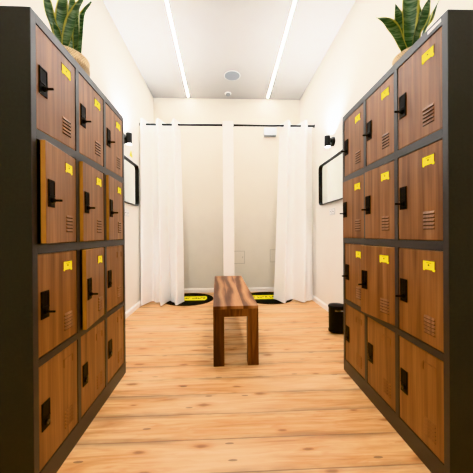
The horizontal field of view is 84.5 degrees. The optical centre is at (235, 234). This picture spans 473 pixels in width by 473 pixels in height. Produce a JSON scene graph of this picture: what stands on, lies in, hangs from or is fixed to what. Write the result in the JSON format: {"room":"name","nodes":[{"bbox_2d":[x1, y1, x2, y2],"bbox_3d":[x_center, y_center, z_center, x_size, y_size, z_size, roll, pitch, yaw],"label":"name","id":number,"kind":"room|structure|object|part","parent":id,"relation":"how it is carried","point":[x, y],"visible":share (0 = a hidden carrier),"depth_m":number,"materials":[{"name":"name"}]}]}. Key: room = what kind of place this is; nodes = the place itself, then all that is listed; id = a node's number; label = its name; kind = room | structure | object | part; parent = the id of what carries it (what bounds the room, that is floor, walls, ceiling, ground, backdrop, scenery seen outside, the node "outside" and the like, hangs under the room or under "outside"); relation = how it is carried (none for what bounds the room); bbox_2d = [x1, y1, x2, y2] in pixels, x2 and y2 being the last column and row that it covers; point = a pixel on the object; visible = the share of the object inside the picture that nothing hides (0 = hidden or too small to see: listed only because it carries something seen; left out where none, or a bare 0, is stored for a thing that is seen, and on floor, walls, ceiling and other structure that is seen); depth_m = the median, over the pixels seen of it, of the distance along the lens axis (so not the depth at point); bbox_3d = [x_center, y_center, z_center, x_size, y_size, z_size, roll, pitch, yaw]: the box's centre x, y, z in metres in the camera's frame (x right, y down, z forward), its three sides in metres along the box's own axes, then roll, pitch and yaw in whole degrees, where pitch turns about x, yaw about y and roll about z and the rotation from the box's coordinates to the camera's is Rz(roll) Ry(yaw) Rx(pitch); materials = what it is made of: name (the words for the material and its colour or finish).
{"room":"changing room","nodes":[
{"label":"changing room","id":0,"kind":"room"},
{"bbox_2d":[0,0,153,311],"bbox_3d":[-1.280,-0.640,1.283,0.120,3.240,6.311,0,0,-2],"label":"wall","id":1,"kind":"structure","parent":0,"point":[113,69],"depth_m":3.00,"materials":[{"name":"paint"}]},
{"bbox_2d":[124,132,131,144],"bbox_3d":[-1.239,-1.096,2.989,0.108,0.134,0.108,0,0,-2],"label":"wall lamp","id":2,"kind":"object","parent":1,"relation":"attached to","point":[128,137],"visible":0.88,"depth_m":2.96,"materials":[{"name":"black metal"}]},
{"bbox_3d":[-1.219,-1.099,2.990,0.068,0.128,0.068,0,0,-2],"label":"lamp shade","id":3,"kind":"part","parent":2,"relation":"part of","materials":[{"name":"black metal"}]},
{"bbox_2d":[124,155,138,205],"bbox_3d":[-1.276,-0.639,3.016,0.031,0.530,0.895,0,0,-2],"label":"wall mirror","id":4,"kind":"object","parent":1,"relation":"attached to","point":[131,170],"visible":0.49,"depth_m":3.25,"materials":[{"name":"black mirror"}]},
{"bbox_2d":[125,300,140,318],"bbox_3d":[-1.202,0.945,1.289,0.014,0.070,6.071,0,0,-2],"label":"baseboard","id":5,"kind":"structure","parent":1,"relation":"attached to","point":[136,306],"depth_m":3.23,"materials":[{"name":"paint"}]},
{"bbox_2d":[139,122,222,126],"bbox_3d":[-0.750,-1.532,3.634,1.145,0.052,0.052,0,0,-2],"label":"curtain rod","id":6,"kind":"object","parent":1,"relation":"attached to","point":[147,124],"visible":0.73,"depth_m":3.62,"materials":[{"name":"black metal"}]},
{"bbox_2d":[140,118,183,305],"bbox_3d":[-1.014,-0.309,3.618,0.568,2.541,0.276,0,0,-2],"label":"curtain","id":7,"kind":"object","parent":6,"relation":"hanging from","point":[161,204],"visible":1,"depth_m":3.64,"materials":[{"name":"white fabric"}]},
{"bbox_2d":[153,98,299,288],"bbox_3d":[-0.122,-0.654,4.429,2.452,3.240,0.120,0,0,-2],"label":"wall","id":8,"kind":"structure","parent":0,"point":[256,155],"depth_m":4.37,"materials":[{"name":"paint"}]},
{"bbox_2d":[184,287,273,292],"bbox_3d":[-0.109,0.930,4.365,2.424,0.070,0.014,0,0,-2],"label":"baseboard","id":9,"kind":"structure","parent":8,"relation":"attached to","point":[256,289],"depth_m":4.35,"materials":[{"name":"paint"}]},
{"bbox_2d":[234,251,244,263],"bbox_3d":[0.065,0.383,4.375,0.190,0.213,0.006,0,0,-2],"label":"access panel","id":10,"kind":"object","parent":8,"relation":"attached to","point":[239,256],"visible":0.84,"depth_m":4.38,"materials":[{"name":"paint"}]},
{"bbox_2d":[264,127,276,136],"bbox_3d":[0.585,-1.716,4.365,0.214,0.138,0.062,0,0,-2],"label":"emergency light","id":11,"kind":"object","parent":8,"relation":"attached to","point":[268,131],"depth_m":4.33,"materials":[{"name":"grey plastic"}]},
{"bbox_2d":[270,250,275,261],"bbox_3d":[0.686,0.359,4.401,0.200,0.211,0.006,0,0,-2],"label":"access panel","id":12,"kind":"object","parent":8,"relation":"attached to","point":[272,252],"visible":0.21,"depth_m":4.40,"materials":[{"name":"paint"}]},
{"bbox_2d":[223,121,233,275],"bbox_3d":[-0.108,-0.306,3.991,0.150,2.545,0.756,0,0,-2],"label":"wall partition","id":13,"kind":"structure","parent":0,"point":[228,147],"depth_m":3.61,"materials":[{"name":"paint"}]},
{"bbox_2d":[103,0,355,99],"bbox_3d":[-0.006,-2.318,1.332,2.692,0.100,6.311,0,0,-2],"label":"ceiling","id":14,"kind":"structure","parent":0,"point":[214,38],"depth_m":3.08,"materials":[{"name":"paint"}]},
{"bbox_2d":[165,0,188,96],"bbox_3d":[-0.606,-2.263,1.529,0.033,0.004,5.524,0,0,-3],"label":"light strip","id":15,"kind":"object","parent":14,"relation":"attached to","point":[166,1],"visible":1,"depth_m":3.07,"materials":[{"name":"white plastic"}]},
{"bbox_2d":[224,70,239,80],"bbox_3d":[-0.043,-2.267,3.722,0.234,0.012,0.234,0,0,-2],"label":"ceiling speaker","id":16,"kind":"object","parent":14,"relation":"attached to","point":[231,75],"visible":1,"depth_m":3.70,"materials":[{"name":"plastic"}]},
{"bbox_2d":[267,0,296,97],"bbox_3d":[0.603,-2.271,1.577,0.033,0.004,5.519,0,0,-1],"label":"light strip","id":17,"kind":"object","parent":14,"relation":"attached to","point":[294,1],"visible":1,"depth_m":3.08,"materials":[{"name":"white plastic"}]},
{"bbox_2d":[57,292,430,472],"bbox_3d":[0.017,1.021,1.339,2.692,0.100,6.311,0,0,-2],"label":"floor","id":18,"kind":"structure","parent":0,"point":[298,410],"depth_m":1.45,"materials":[{"name":"brown wood"}]},
{"bbox_2d":[0,6,125,472],"bbox_3d":[-0.939,0.078,1.381,0.496,1.800,0.900,0,0,-3],"label":"lockers","id":19,"kind":"object","parent":18,"relation":"on","point":[63,326],"visible":1,"depth_m":1.05,"materials":[{"name":"wood"}]},
{"bbox_3d":[-0.740,-0.589,1.006,0.006,0.106,0.047,0,0,-3],"label":"handle plate","id":20,"kind":"part","parent":19,"relation":"part of","materials":[{"name":"black plastic"}]},
{"bbox_3d":[-0.734,0.271,1.008,0.006,0.106,0.047,0,0,-3],"label":"handle plate","id":21,"kind":"part","parent":19,"relation":"part of","materials":[{"name":"black plastic"}]},
{"bbox_3d":[-0.731,0.697,1.008,0.006,0.106,0.047,0,0,-3],"label":"handle plate","id":22,"kind":"part","parent":19,"relation":"part of","materials":[{"name":"black plastic"}]},
{"bbox_3d":[-0.723,-0.562,1.007,0.041,0.020,0.020,0,0,-3],"label":"lever","id":23,"kind":"part","parent":19,"relation":"part of","materials":[{"name":"black plastic"}]},
{"bbox_3d":[-0.717,0.298,1.008,0.041,0.020,0.020,0,0,-3],"label":"lever","id":24,"kind":"part","parent":19,"relation":"part of","materials":[{"name":"black plastic"}]},
{"bbox_3d":[-0.711,-0.159,1.010,0.006,0.106,0.047,0,0,-10],"label":"handle plate","id":25,"kind":"part","parent":19,"relation":"part of","materials":[{"name":"black plastic"}]},
{"bbox_3d":[-0.757,-0.591,1.098,0.018,0.388,0.259,0,0,-3],"label":"door","id":26,"kind":"part","parent":19,"relation":"part of","materials":[{"name":"brown wood"}]},
{"bbox_3d":[-0.694,-0.132,1.013,0.041,0.020,0.020,0,0,-10],"label":"lever","id":27,"kind":"part","parent":19,"relation":"part of","materials":[{"name":"black plastic"}]},
{"bbox_3d":[-0.751,0.270,1.100,0.018,0.388,0.259,0,0,-3],"label":"door","id":28,"kind":"part","parent":19,"relation":"part of","materials":[{"name":"brown wood"}]},
{"bbox_3d":[-0.739,-0.161,1.100,0.018,0.388,0.259,0,0,-10],"label":"door","id":29,"kind":"part","parent":19,"relation":"part of","materials":[{"name":"brown wood"}]},
{"bbox_3d":[-0.748,0.694,1.101,0.018,0.391,0.259,0,0,-3],"label":"door","id":30,"kind":"part","parent":19,"relation":"part of","materials":[{"name":"brown wood"}]},
{"bbox_2d":[62,116,70,137],"bbox_3d":[-0.748,-0.478,1.160,0.004,0.075,0.061,0,0,-3],"label":"vent","id":31,"kind":"object","parent":19,"relation":"attached to","point":[66,121],"depth_m":1.16,"materials":[{"name":"brown wood"}]},
{"bbox_2d":[43,0,91,76],"bbox_3d":[-0.950,-1.143,1.460,0.253,0.640,0.248,0,0,-18],"label":"snake plant","id":32,"kind":"object","parent":19,"relation":"on","point":[66,23],"visible":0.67,"depth_m":1.42,"materials":[{"name":"green plant"}]},
{"bbox_2d":[64,310,72,330],"bbox_3d":[-0.743,0.382,1.162,0.004,0.075,0.061,0,0,-3],"label":"vent","id":33,"kind":"object","parent":19,"relation":"attached to","point":[68,314],"depth_m":1.16,"materials":[{"name":"brown wood"}]},
{"bbox_2d":[65,403,72,428],"bbox_3d":[-0.740,0.808,1.163,0.004,0.075,0.061,0,0,-3],"label":"vent","id":34,"kind":"object","parent":19,"relation":"attached to","point":[69,408],"depth_m":1.16,"materials":[{"name":"brown wood"}]},
{"bbox_2d":[66,215,72,231],"bbox_3d":[-0.737,-0.048,1.162,0.004,0.075,0.061,0,0,-10],"label":"vent","id":35,"kind":"object","parent":19,"relation":"attached to","point":[69,218],"depth_m":1.16,"materials":[{"name":"brown wood"}]},
{"bbox_2d":[63,45,89,76],"bbox_3d":[-0.952,-0.905,1.460,0.245,0.165,0.245,0,0,-2],"label":"basket","id":36,"kind":"object","parent":19,"relation":"on","point":[81,59],"depth_m":1.41,"materials":[{"name":"beige wicker"}]},
{"bbox_3d":[-0.755,-0.590,1.296,0.006,0.106,0.047,0,0,-3],"label":"handle plate","id":37,"kind":"part","parent":19,"relation":"part of","materials":[{"name":"black plastic"}]},
{"bbox_3d":[-0.746,0.697,1.299,0.006,0.106,0.047,0,0,-3],"label":"handle plate","id":38,"kind":"part","parent":19,"relation":"part of","materials":[{"name":"black plastic"}]},
{"bbox_3d":[-0.738,-0.160,1.298,0.006,0.106,0.047,0,0,-7],"label":"handle plate","id":39,"kind":"part","parent":19,"relation":"part of","materials":[{"name":"black metal"}]},
{"bbox_3d":[-0.725,0.270,1.300,0.006,0.106,0.047,0,0,-9],"label":"handle plate","id":40,"kind":"part","parent":19,"relation":"part of","materials":[{"name":"black metal"}]},
{"bbox_3d":[-0.772,-0.591,1.389,0.018,0.388,0.259,0,0,-3],"label":"door","id":41,"kind":"part","parent":19,"relation":"part of","materials":[{"name":"brown wood"}]},
{"bbox_3d":[-0.761,-0.161,1.390,0.018,0.388,0.259,0,0,-7],"label":"door","id":42,"kind":"part","parent":19,"relation":"part of","materials":[{"name":"brown wood"}]},
{"bbox_3d":[-0.763,0.693,1.391,0.018,0.391,0.259,0,0,-3],"label":"door","id":43,"kind":"part","parent":19,"relation":"part of","materials":[{"name":"brown wood"}]},
{"bbox_3d":[-0.752,0.269,1.391,0.018,0.388,0.259,0,0,-9],"label":"door","id":44,"kind":"part","parent":19,"relation":"part of","materials":[{"name":"brown wood"}]},
{"bbox_2d":[95,140,100,155],"bbox_3d":[-0.763,-0.478,1.450,0.004,0.075,0.061,0,0,-3],"label":"vent","id":45,"kind":"object","parent":19,"relation":"attached to","point":[97,142],"depth_m":1.45,"materials":[{"name":"brown wood"}]},
{"bbox_2d":[97,219,101,232],"bbox_3d":[-0.756,-0.048,1.451,0.004,0.075,0.061,0,0,-7],"label":"vent","id":46,"kind":"object","parent":19,"relation":"attached to","point":[99,221],"depth_m":1.45,"materials":[{"name":"brown wood"}]},
{"bbox_2d":[98,296,102,310],"bbox_3d":[-0.750,0.382,1.453,0.004,0.075,0.061,0,0,-9],"label":"vent","id":47,"kind":"object","parent":19,"relation":"attached to","point":[100,298],"depth_m":1.45,"materials":[{"name":"brown wood"}]},
{"bbox_3d":[-0.770,-0.590,1.586,0.006,0.106,0.047,0,0,-3],"label":"handle plate","id":48,"kind":"part","parent":19,"relation":"part of","materials":[{"name":"black plastic"}]},
{"bbox_3d":[-0.761,0.696,1.589,0.006,0.106,0.047,0,0,-3],"label":"handle plate","id":49,"kind":"part","parent":19,"relation":"part of","materials":[{"name":"black plastic"}]},
{"bbox_3d":[-0.764,0.270,1.588,0.006,0.106,0.047,0,0,-3],"label":"handle plate","id":50,"kind":"part","parent":19,"relation":"part of","materials":[{"name":"black plastic"}]},
{"bbox_3d":[-0.754,-0.160,1.588,0.006,0.106,0.047,0,0,-6],"label":"handle plate","id":51,"kind":"part","parent":19,"relation":"part of","materials":[{"name":"black plastic"}]},
{"bbox_3d":[-0.787,-0.592,1.679,0.018,0.388,0.259,0,0,-3],"label":"door","id":52,"kind":"part","parent":19,"relation":"part of","materials":[{"name":"brown wood"}]},
{"bbox_3d":[-0.776,-0.162,1.680,0.018,0.388,0.259,0,0,-6],"label":"door","id":53,"kind":"part","parent":19,"relation":"part of","materials":[{"name":"brown wood"}]},
{"bbox_3d":[-0.781,0.268,1.681,0.018,0.388,0.259,0,0,-3],"label":"door","id":54,"kind":"part","parent":19,"relation":"part of","materials":[{"name":"brown wood"}]},
{"bbox_3d":[-0.778,0.693,1.681,0.018,0.391,0.259,0,0,-3],"label":"door","id":55,"kind":"part","parent":19,"relation":"part of","materials":[{"name":"brown wood"}]},
{"bbox_2d":[117,157,120,168],"bbox_3d":[-0.778,-0.479,1.740,0.004,0.075,0.061,0,0,-3],"label":"vent","id":56,"kind":"object","parent":19,"relation":"attached to","point":[118,158],"depth_m":1.74,"materials":[{"name":"brown wood"}]},
{"bbox_2d":[118,222,120,232],"bbox_3d":[-0.771,-0.049,1.741,0.004,0.075,0.061,0,0,-6],"label":"vent","id":57,"kind":"object","parent":19,"relation":"attached to","point":[119,223],"depth_m":1.73,"materials":[{"name":"brown wood"}]},
{"bbox_2d":[118,285,121,297],"bbox_3d":[-0.772,0.381,1.742,0.004,0.075,0.061,0,0,-3],"label":"vent","id":58,"kind":"object","parent":19,"relation":"attached to","point":[119,286],"depth_m":1.75,"materials":[{"name":"brown wood"}]},
{"bbox_2d":[165,293,212,305],"bbox_3d":[-0.700,0.963,3.906,0.744,0.015,0.744,0,0,-2],"label":"rug","id":59,"kind":"object","parent":18,"relation":"on","point":[190,299],"visible":0.57,"depth_m":3.83,"materials":[{"name":"black carpet"}]},
{"bbox_2d":[213,276,258,366],"bbox_3d":[-0.042,0.747,2.613,0.335,0.443,1.385,0,0,-4],"label":"bench","id":60,"kind":"object","parent":18,"relation":"on","point":[232,296],"visible":1,"depth_m":1.93,"materials":[{"name":"brown wood"}]},
{"bbox_3d":[-0.124,0.761,1.953,0.080,0.420,0.080,0,0,-4],"label":"leg","id":61,"kind":"part","parent":60,"relation":"part of","materials":[{"name":"brown wood"}]},
{"bbox_3d":[-0.044,0.537,2.612,0.335,0.023,1.385,0,0,-4],"label":"seat","id":62,"kind":"part","parent":60,"relation":"part of","materials":[{"name":"brown wood"}]},
{"bbox_3d":[0.131,0.759,1.971,0.080,0.420,0.080,0,0,-4],"label":"leg","id":63,"kind":"part","parent":60,"relation":"part of","materials":[{"name":"brown wood"}]},
{"bbox_2d":[251,292,292,303],"bbox_3d":[0.505,0.955,3.961,0.756,0.015,0.744,0,0,-2],"label":"rug","id":64,"kind":"object","parent":18,"relation":"on","point":[260,297],"visible":0.52,"depth_m":3.87,"materials":[{"name":"black carpet"}]},
{"bbox_2d":[328,303,343,333],"bbox_3d":[1.011,0.825,2.590,0.183,0.273,0.177,0,0,-2],"label":"pedal bin","id":65,"kind":"object","parent":18,"relation":"on","point":[335,310],"visible":0.8,"depth_m":2.52,"materials":[{"name":"black plastic"}]},
{"bbox_3d":[1.014,0.705,2.590,0.176,0.033,0.176,0,0,-2],"label":"lid","id":66,"kind":"part","parent":65,"relation":"part of","materials":[{"name":"black plastic"}]},
{"bbox_2d":[340,9,472,472],"bbox_3d":[0.960,0.065,1.419,0.504,1.800,0.900,0,0,-1],"label":"lockers","id":67,"kind":"object","parent":18,"relation":"on","point":[407,151],"visible":1,"depth_m":1.12,"materials":[{"name":"wood"}]},
{"bbox_3d":[0.757,-0.171,1.797,0.006,0.106,0.047,0,0,-5],"label":"handle plate","id":68,"kind":"part","parent":67,"relation":"part of","materials":[{"name":"black plastic"}]},
{"bbox_3d":[0.767,-0.601,1.797,0.006,0.106,0.047,0,0,-1],"label":"handle plate","id":69,"kind":"part","parent":67,"relation":"part of","materials":[{"name":"black plastic"}]},
{"bbox_3d":[0.773,0.259,1.799,0.006,0.106,0.047,0,0,-1],"label":"handle plate","id":70,"kind":"part","parent":67,"relation":"part of","materials":[{"name":"black plastic"}]},
{"bbox_3d":[0.776,0.685,1.800,0.006,0.106,0.047,0,0,-1],"label":"handle plate","id":71,"kind":"part","parent":67,"relation":"part of","materials":[{"name":"black plastic"}]},
{"bbox_3d":[0.787,0.258,1.706,0.018,0.388,0.259,0,0,-1],"label":"door","id":72,"kind":"part","parent":67,"relation":"part of","materials":[{"name":"brown wood"}]},
{"bbox_3d":[0.776,-0.172,1.705,0.018,0.388,0.259,0,0,-5],"label":"door","id":73,"kind":"part","parent":67,"relation":"part of","materials":[{"name":"brown wood"}]},
{"bbox_3d":[0.781,-0.603,1.704,0.018,0.388,0.259,0,0,-1],"label":"door","id":74,"kind":"part","parent":67,"relation":"part of","materials":[{"name":"brown wood"}]},
{"bbox_3d":[0.790,0.682,1.707,0.018,0.391,0.259,0,0,-1],"label":"door","id":75,"kind":"part","parent":67,"relation":"part of","materials":[{"name":"brown wood"}]},
{"bbox_2d":[355,219,359,230],"bbox_3d":[0.771,-0.059,1.644,0.004,0.075,0.061,0,0,-5],"label":"vent","id":76,"kind":"object","parent":67,"relation":"attached to","point":[357,221],"depth_m":1.64,"materials":[{"name":"brown wood"}]},
{"bbox_2d":[355,150,359,163],"bbox_3d":[0.772,-0.489,1.643,0.004,0.075,0.061,0,0,-1],"label":"vent","id":77,"kind":"object","parent":67,"relation":"attached to","point":[357,153],"depth_m":1.64,"materials":[{"name":"brown wood"}]},
{"bbox_2d":[356,286,360,299],"bbox_3d":[0.778,0.371,1.645,0.004,0.075,0.061,0,0,-1],"label":"vent","id":78,"kind":"object","parent":67,"relation":"attached to","point":[358,294],"depth_m":1.64,"materials":[{"name":"brown wood"}]},
{"bbox_3d":[0.745,0.260,1.505,0.006,0.106,0.047,0,0,-10],"label":"handle plate","id":79,"kind":"part","parent":67,"relation":"part of","materials":[{"name":"black metal"}]},
{"bbox_3d":[0.766,-0.170,1.507,0.006,0.106,0.047,0,0,-4],"label":"handle plate","id":80,"kind":"part","parent":67,"relation":"part of","materials":[{"name":"black metal"}]},
{"bbox_3d":[0.774,-0.601,1.507,0.006,0.106,0.047,0,0,-1],"label":"handle plate","id":81,"kind":"part","parent":67,"relation":"part of","materials":[{"name":"black metal"}]},
{"bbox_3d":[0.782,0.685,1.510,0.006,0.106,0.047,0,0,-1],"label":"handle plate","id":82,"kind":"part","parent":67,"relation":"part of","materials":[{"name":"black metal"}]},
{"bbox_3d":[0.774,0.258,1.415,0.018,0.388,0.259,0,0,-10],"label":"door","id":83,"kind":"part","parent":67,"relation":"part of","materials":[{"name":"brown wood"}]},
{"bbox_3d":[0.785,-0.172,1.415,0.018,0.388,0.259,0,0,-4],"label":"door","id":84,"kind":"part","parent":67,"relation":"part of","materials":[{"name":"brown wood"}]},
{"bbox_3d":[0.788,-0.602,1.413,0.018,0.388,0.259,0,0,-1],"label":"door","id":85,"kind":"part","parent":67,"relation":"part of","materials":[{"name":"brown wood"}]},
{"bbox_3d":[0.797,0.683,1.416,0.018,0.391,0.259,0,0,-1],"label":"door","id":86,"kind":"part","parent":67,"relation":"part of","materials":[{"name":"brown wood"}]},
{"bbox_2d":[380,298,388,314],"bbox_3d":[0.774,0.371,1.353,0.004,0.075,0.061,0,0,-10],"label":"vent","id":87,"kind":"object","parent":67,"relation":"attached to","point":[384,301],"depth_m":1.35,"materials":[{"name":"brown wood"}]},
{"bbox_2d":[382,216,388,230],"bbox_3d":[0.779,-0.059,1.354,0.004,0.075,0.061,0,0,-4],"label":"vent","id":88,"kind":"object","parent":67,"relation":"attached to","point":[385,219],"depth_m":1.35,"materials":[{"name":"brown wood"}]},
{"bbox_2d":[382,131,388,148],"bbox_3d":[0.779,-0.489,1.353,0.004,0.075,0.061,0,0,-1],"label":"vent","id":89,"kind":"object","parent":67,"relation":"attached to","point":[384,139],"depth_m":1.35,"materials":[{"name":"brown wood"}]},
{"bbox_2d":[383,377,390,397],"bbox_3d":[0.788,0.797,1.356,0.004,0.075,0.061,0,0,-1],"label":"vent","id":90,"kind":"object","parent":67,"relation":"attached to","point":[386,385],"depth_m":1.35,"materials":[{"name":"brown wood"}]},
{"bbox_2d":[392,47,409,65],"bbox_3d":[0.990,-0.911,1.440,0.212,0.150,0.212,0,0,-2],"label":"basket","id":91,"kind":"object","parent":67,"relation":"on","point":[403,50],"depth_m":1.40,"materials":[{"name":"beige wicker"}]},
{"bbox_3d":[0.780,-0.600,1.216,0.006,0.106,0.047,0,0,-1],"label":"handle plate","id":92,"kind":"part","parent":67,"relation":"part of","materials":[{"name":"black plastic"}]},
{"bbox_3d":[0.783,-0.170,1.217,0.006,0.106,0.047,0,0,-1],"label":"handle plate","id":93,"kind":"part","parent":67,"relation":"part of","materials":[{"name":"black plastic"}]},
{"bbox_3d":[0.786,0.260,1.218,0.006,0.106,0.047,0,0,-1],"label":"handle plate","id":94,"kind":"part","parent":67,"relation":"part of","materials":[{"name":"black plastic"}]},
{"bbox_3d":[0.789,0.686,1.219,0.006,0.106,0.047,0,0,-1],"label":"handle plate","id":95,"kind":"part","parent":67,"relation":"part of","materials":[{"name":"black plastic"}]},
{"bbox_2d":[376,0,438,65],"bbox_3d":[0.931,-1.135,1.433,0.314,0.600,0.267,0,0,21],"label":"snake plant","id":96,"kind":"object","parent":67,"relation":"on","point":[407,25],"visible":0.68,"depth_m":1.39,"materials":[{"name":"green plant"}]},
{"bbox_3d":[0.795,-0.601,1.123,0.018,0.388,0.259,0,0,-1],"label":"door","id":97,"kind":"part","parent":67,"relation":"part of","materials":[{"name":"brown wood"}]},
{"bbox_3d":[0.798,-0.171,1.124,0.018,0.388,0.259,0,0,-1],"label":"door","id":98,"kind":"part","parent":67,"relation":"part of","materials":[{"name":"brown wood"}]},
{"bbox_3d":[0.801,0.259,1.125,0.018,0.388,0.259,0,0,-1],"label":"door","id":99,"kind":"part","parent":67,"relation":"part of","materials":[{"name":"brown wood"}]},
{"bbox_3d":[0.804,0.683,1.126,0.018,0.391,0.259,0,0,-1],"label":"door","id":100,"kind":"part","parent":67,"relation":"part of","materials":[{"name":"brown wood"}]},
{"bbox_2d":[423,102,433,126],"bbox_3d":[0.786,-0.488,1.063,0.004,0.075,0.061,0,0,-1],"label":"vent","id":101,"kind":"object","parent":67,"relation":"attached to","point":[427,116],"depth_m":1.06,"materials":[{"name":"brown wood"}]},
{"bbox_2d":[423,211,434,229],"bbox_3d":[0.789,-0.058,1.064,0.004,0.075,0.061,0,0,-1],"label":"vent","id":102,"kind":"object","parent":67,"relation":"attached to","point":[430,224],"depth_m":1.06,"materials":[{"name":"brown wood"}]},
{"bbox_2d":[424,314,434,336],"bbox_3d":[0.792,0.372,1.065,0.004,0.075,0.061,0,0,-1],"label":"vent","id":103,"kind":"object","parent":67,"relation":"attached to","point":[427,330],"depth_m":1.06,"materials":[{"name":"brown wood"}]},
{"bbox_2d":[424,415,435,443],"bbox_3d":[0.795,0.798,1.065,0.004,0.075,0.061,0,0,-1],"label":"vent","id":104,"kind":"object","parent":67,"relation":"attached to","point":[429,430],"depth_m":1.06,"materials":[{"name":"brown wood"}]},
{"bbox_2d":[300,0,472,304],"bbox_3d":[1.291,-0.657,1.389,0.120,3.240,6.311,0,0,-2],"label":"wall","id":105,"kind":"structure","parent":0,"point":[362,50],"depth_m":2.93,"materials":[{"name":"paint"}]},
{"bbox_2d":[233,123,314,127],"bbox_3d":[0.550,-1.541,3.687,1.157,0.052,0.052,0,0,-2],"label":"curtain rod","id":106,"kind":"object","parent":105,"relation":"attached to","point":[235,125],"visible":1,"depth_m":3.67,"materials":[{"name":"black metal"}]},
{"bbox_2d":[274,120,312,302],"bbox_3d":[0.843,-0.322,3.707,0.571,2.541,0.245,0,0,-2],"label":"curtain","id":107,"kind":"object","parent":106,"relation":"hanging from","point":[293,254],"visible":0.99,"depth_m":3.72,"materials":[{"name":"white fabric"}]},
{"bbox_2d":[312,295,327,310],"bbox_3d":[1.235,0.928,1.390,0.014,0.070,6.071,0,0,-2],"label":"baseboard","id":108,"kind":"structure","parent":105,"relation":"attached to","point":[315,299],"depth_m":3.49,"materials":[{"name":"paint"}]},
{"bbox_2d":[324,135,334,147],"bbox_3d":[1.104,-1.092,3.066,0.108,0.134,0.108,0,0,-2],"label":"wall lamp","id":109,"kind":"object","parent":105,"relation":"attached to","point":[328,141],"visible":1,"depth_m":3.04,"materials":[{"name":"black metal"}]},
{"bbox_3d":[1.084,-1.095,3.065,0.068,0.128,0.068,0,0,-2],"label":"lamp shade","id":110,"kind":"part","parent":109,"relation":"part of","materials":[{"name":"black metal"}]},
{"bbox_2d":[318,150,342,204],"bbox_3d":[1.147,-0.647,3.041,0.031,0.523,0.885,0,0,-2],"label":"wall mirror","id":111,"kind":"object","parent":105,"relation":"attached to","point":[330,173],"visible":0.59,"depth_m":3.12,"materials":[{"name":"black mirror"}]},
{"bbox_2d":[329,208,334,214],"bbox_3d":[1.156,-0.275,3.110,0.012,0.080,0.152,0,0,-2],"label":"wall socket","id":112,"kind":"object","parent":105,"relation":"attached to","point":[332,210],"visible":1,"depth_m":3.09,"materials":[{"name":"plastic"}]}
]}

